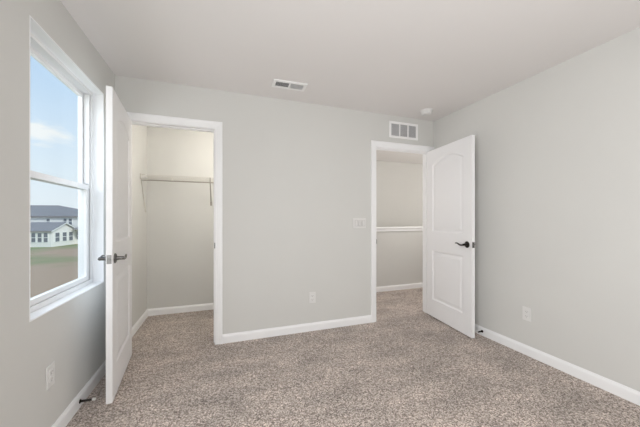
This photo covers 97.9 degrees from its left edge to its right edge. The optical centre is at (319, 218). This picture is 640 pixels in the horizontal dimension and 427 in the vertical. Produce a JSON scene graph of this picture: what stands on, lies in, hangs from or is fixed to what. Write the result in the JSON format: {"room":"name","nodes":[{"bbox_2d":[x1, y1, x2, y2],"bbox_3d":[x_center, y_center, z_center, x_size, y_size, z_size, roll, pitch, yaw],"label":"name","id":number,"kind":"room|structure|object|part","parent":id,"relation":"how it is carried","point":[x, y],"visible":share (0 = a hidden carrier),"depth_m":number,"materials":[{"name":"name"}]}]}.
{"room":"empty bedroom","nodes":[
{"label":"empty bedroom","id":0,"kind":"room"},
{"bbox_2d":[0,0,146,426],"bbox_3d":[-1.444,0.107,1.274,0.150,2.690,4.765,0,0,-20],"label":"wall","id":1,"kind":"structure","parent":0,"point":[72,335],"depth_m":1.36,"materials":[{"name":"beige paint"}]},
{"bbox_2d":[46,361,54,389],"bbox_3d":[-1.435,0.836,1.486,0.009,0.118,0.074,0,0,-20],"label":"wall outlet","id":2,"kind":"object","parent":1,"relation":"attached to","point":[50,370],"visible":1,"depth_m":1.48,"materials":[{"name":"white plastic"}]},
{"bbox_2d":[29,15,103,321],"bbox_3d":[-1.604,-0.239,1.723,0.151,1.464,0.895,0,0,-20],"label":"window","id":3,"kind":"structure","parent":1,"relation":"in","point":[90,184],"depth_m":2.06,"materials":[{"name":"white paint"}]},
{"bbox_3d":[-1.651,-0.578,1.706,0.026,0.720,0.823,0,0,-20],"label":"sash","id":4,"kind":"part","parent":3,"relation":"part of","materials":[{"name":"clear glass"}]},
{"bbox_3d":[-1.622,0.102,1.716,0.028,0.712,0.815,0,0,-20],"label":"sash","id":5,"kind":"part","parent":3,"relation":"part of","materials":[{"name":"white plastic"}]},
{"bbox_2d":[51,360,105,426],"bbox_3d":[-1.179,1.159,0.776,0.014,0.085,3.450,0,0,-20],"label":"baseboard","id":6,"kind":"structure","parent":1,"relation":"attached to","point":[73,407],"depth_m":1.78,"materials":[{"name":"white paint"}]},
{"bbox_2d":[79,397,95,403],"bbox_3d":[-1.487,1.162,1.786,0.085,0.026,0.026,0,0,-17],"label":"door stop","id":7,"kind":"object","parent":6,"relation":"attached to","point":[94,398],"visible":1,"depth_m":1.78,"materials":[{"name":"brown metal"}]},
{"bbox_2d":[132,309,147,336],"bbox_3d":[-1.965,1.159,2.980,0.014,0.085,1.000,0,0,-20],"label":"baseboard","id":8,"kind":"structure","parent":1,"relation":"attached to","point":[144,316],"depth_m":3.08,"materials":[{"name":"white paint"}]},
{"bbox_2d":[115,75,433,333],"bbox_3d":[-0.181,-0.018,3.025,3.406,2.440,0.115,0,0,-20],"label":"wall","id":9,"kind":"structure","parent":0,"point":[296,176],"depth_m":2.91,"materials":[{"name":"beige paint"}]},
{"bbox_2d":[98,86,131,403],"bbox_3d":[-1.507,0.168,2.110,0.153,2.039,0.731,0,0,-26],"label":"door","id":10,"kind":"structure","parent":9,"relation":"in","point":[118,258],"depth_m":1.90,"materials":[{"name":"white paint"}]},
{"bbox_3d":[-1.353,0.262,1.788,0.026,0.057,0.002,0,0,-26],"label":"latch plate","id":11,"kind":"part","parent":10,"relation":"part of","materials":[{"name":"silver metal"}]},
{"bbox_3d":[-1.341,0.262,1.865,0.052,0.067,0.067,0,0,-26],"label":"handle","id":12,"kind":"part","parent":10,"relation":"part of","materials":[{"name":"silver metal"}]},
{"bbox_2d":[127,112,221,344],"bbox_3d":[-1.364,0.137,2.593,0.862,2.129,0.134,0,0,-20],"label":"door frame","id":13,"kind":"structure","parent":9,"relation":"attached to","point":[217,126],"depth_m":2.66,"materials":[{"name":"white paint"}]},
{"bbox_2d":[222,315,371,343],"bbox_3d":[-0.173,1.159,2.959,1.629,0.085,0.014,0,0,-20],"label":"baseboard","id":14,"kind":"structure","parent":9,"relation":"attached to","point":[292,329],"depth_m":2.91,"materials":[{"name":"white paint"}]},
{"bbox_2d":[309,292,315,302],"bbox_3d":[-0.081,0.846,2.994,0.074,0.118,0.009,0,0,-20],"label":"wall outlet","id":15,"kind":"object","parent":9,"relation":"attached to","point":[312,295],"visible":1,"depth_m":2.99,"materials":[{"name":"white plastic"}]},
{"bbox_2d":[353,218,365,227],"bbox_3d":[0.453,0.050,3.179,0.166,0.116,0.020,0,0,-20],"label":"light switch","id":16,"kind":"object","parent":9,"relation":"attached to","point":[357,222],"visible":1,"depth_m":3.18,"materials":[{"name":"white plastic"}]},
{"bbox_2d":[371,140,433,322],"bbox_3d":[1.002,0.146,3.436,0.904,2.111,0.134,0,0,-20],"label":"door frame","id":17,"kind":"structure","parent":9,"relation":"attached to","point":[374,144],"depth_m":3.32,"materials":[{"name":"white paint"}]},
{"bbox_2d":[427,135,474,337],"bbox_3d":[1.443,0.176,3.141,0.153,2.023,0.773,0,0,-13],"label":"door","id":18,"kind":"structure","parent":17,"relation":"in","point":[451,166],"depth_m":3.06,"materials":[{"name":"white paint"}]},
{"bbox_3d":[1.469,0.262,2.825,0.052,0.067,0.067,0,0,-13],"label":"handle","id":19,"kind":"part","parent":18,"relation":"part of","materials":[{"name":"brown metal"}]},
{"bbox_2d":[389,121,417,140],"bbox_3d":[1.018,-1.068,3.385,0.410,0.196,0.010,0,0,-20],"label":"air vent","id":20,"kind":"object","parent":9,"relation":"in","point":[400,130],"visible":1,"depth_m":3.38,"materials":[{"name":"metal"}]},
{"bbox_2d":[147,126,422,308],"bbox_3d":[1.604,-0.018,4.858,8.000,2.440,0.140,0,0,-20],"label":"wall","id":21,"kind":"structure","parent":0,"point":[180,215],"depth_m":3.60,"materials":[{"name":"beige paint"}]},
{"bbox_2d":[140,173,213,211],"bbox_3d":[-1.399,-0.294,3.541,1.458,0.436,0.331,0,0,-20],"label":"wire shelf","id":22,"kind":"object","parent":21,"relation":"attached to","point":[168,178],"visible":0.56,"depth_m":3.34,"materials":[{"name":"white metal"}]},
{"bbox_3d":[-1.342,-0.500,3.399,1.446,0.005,0.006,0,0,-20],"label":"rail","id":23,"kind":"part","parent":22,"relation":"part of","materials":[{"name":"metal"}]},
{"bbox_3d":[-1.341,-0.440,3.397,1.446,0.012,0.013,0,0,-20],"label":"hanging rail","id":24,"kind":"part","parent":22,"relation":"part of","materials":[{"name":"white metal"}]},
{"bbox_2d":[148,303,213,315],"bbox_3d":[-1.439,1.159,3.691,1.456,0.085,0.014,0,0,-20],"label":"baseboard","id":25,"kind":"structure","parent":21,"relation":"attached to","point":[208,306],"depth_m":3.56,"materials":[{"name":"white paint"}]},
{"bbox_2d":[376,283,422,291],"bbox_3d":[2.359,1.159,5.078,6.430,0.085,0.014,0,0,-20],"label":"baseboard","id":26,"kind":"structure","parent":21,"relation":"attached to","point":[413,285],"depth_m":4.71,"materials":[{"name":"white paint"}]},
{"bbox_2d":[376,227,422,231],"bbox_3d":[2.338,0.175,5.136,6.430,0.070,0.166,0,0,-20],"label":"ledge","id":27,"kind":"object","parent":21,"relation":"on","point":[378,229],"depth_m":4.69,"materials":[{"name":"white paint"}]},
{"bbox_2d":[60,0,639,163],"bbox_3d":[2.134,-1.388,3.195,8.120,0.300,5.980,0,0,-20],"label":"ceiling","id":28,"kind":"structure","parent":0,"point":[402,58],"depth_m":1.98,"materials":[{"name":"paint"}]},
{"bbox_2d":[271,79,307,91],"bbox_3d":[-0.283,-1.232,2.579,0.310,0.012,0.144,0,0,-18],"label":"ceiling vent","id":29,"kind":"object","parent":28,"relation":"in","point":[277,83],"visible":1,"depth_m":2.57,"materials":[{"name":"metal"}]},
{"bbox_2d":[420,108,432,115],"bbox_3d":[1.220,-1.212,3.192,0.141,0.052,0.141,0,0,-20],"label":"smoke detector","id":30,"kind":"object","parent":28,"relation":"attached to","point":[428,111],"visible":1,"depth_m":3.15,"materials":[{"name":"white plastic"}]},
{"bbox_2d":[66,288,639,426],"bbox_3d":[2.333,1.327,2.636,8.120,0.250,4.795,0,0,-20],"label":"floor","id":31,"kind":"structure","parent":0,"point":[407,367],"depth_m":2.07,"materials":[{"name":"carpet"}]},
{"bbox_2d":[376,161,422,226],"bbox_3d":[1.942,1.282,6.247,6.430,5.040,0.100,0,0,-20],"label":"wall","id":32,"kind":"structure","parent":0,"point":[399,186],"depth_m":6.12,"materials":[{"name":"beige paint"}]},
{"bbox_2d":[434,27,639,391],"bbox_3d":[2.076,0.032,1.945,0.120,2.540,3.665,0,0,-20],"label":"wall","id":33,"kind":"structure","parent":0,"point":[557,149],"depth_m":2.18,"materials":[{"name":"beige paint"}]},
{"bbox_2d":[522,306,530,321],"bbox_3d":[1.824,0.840,2.460,0.009,0.118,0.074,0,0,-20],"label":"wall outlet","id":34,"kind":"object","parent":33,"relation":"attached to","point":[526,312],"visible":1,"depth_m":2.46,"materials":[{"name":"white plastic"}]},
{"bbox_2d":[475,324,639,405],"bbox_3d":[2.016,1.159,1.915,0.014,0.085,3.450,0,0,-20],"label":"baseboard","id":35,"kind":"structure","parent":33,"relation":"attached to","point":[620,390],"depth_m":2.16,"materials":[{"name":"white paint"}]},
{"label":"outside","id":36,"kind":"structure","parent":0,"visible":0},
{"bbox_2d":[30,244,77,297],"bbox_3d":[-45.469,4.602,50.513,170.000,1.000,200.000,0,0,-20],"label":"ground","id":37,"kind":"structure","parent":36,"point":[50,267],"depth_m":23.48,"materials":[{"name":"brown soil"}]},
{"bbox_2d":[30,205,77,246],"bbox_3d":[-50.090,1.027,45.554,24.300,6.750,13.700,0,0,-8],"label":"house","id":38,"kind":"structure","parent":37,"relation":"on","point":[50,225],"depth_m":43.92,"materials":[{"name":"white"}]},
{"bbox_3d":[-41.273,2.732,40.154,0.520,1.300,0.020,0,0,-8],"label":"pane","id":39,"kind":"part","parent":38,"relation":"part of","materials":[{"name":"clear glass"}]},
{"bbox_3d":[-40.481,2.732,40.265,0.520,1.300,0.020,0,0,-8],"label":"pane","id":40,"kind":"part","parent":38,"relation":"part of","materials":[{"name":"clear glass"}]},
{"bbox_3d":[-39.718,2.732,40.372,0.520,1.300,0.020,0,0,-8],"label":"pane","id":41,"kind":"part","parent":38,"relation":"part of","materials":[{"name":"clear glass"}]},
{"bbox_3d":[-39.150,2.732,41.537,0.020,1.300,0.800,0,0,-8],"label":"pane","id":42,"kind":"part","parent":38,"relation":"part of","materials":[{"name":"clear glass"}]},
{"bbox_3d":[-39.345,2.732,42.924,0.020,1.300,0.800,0,0,-8],"label":"pane","id":43,"kind":"part","parent":38,"relation":"part of","materials":[{"name":"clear glass"}]},
{"bbox_3d":[-39.526,2.732,44.211,0.020,1.300,0.800,0,0,-8],"label":"pane","id":44,"kind":"part","parent":38,"relation":"part of","materials":[{"name":"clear glass"}]}
]}

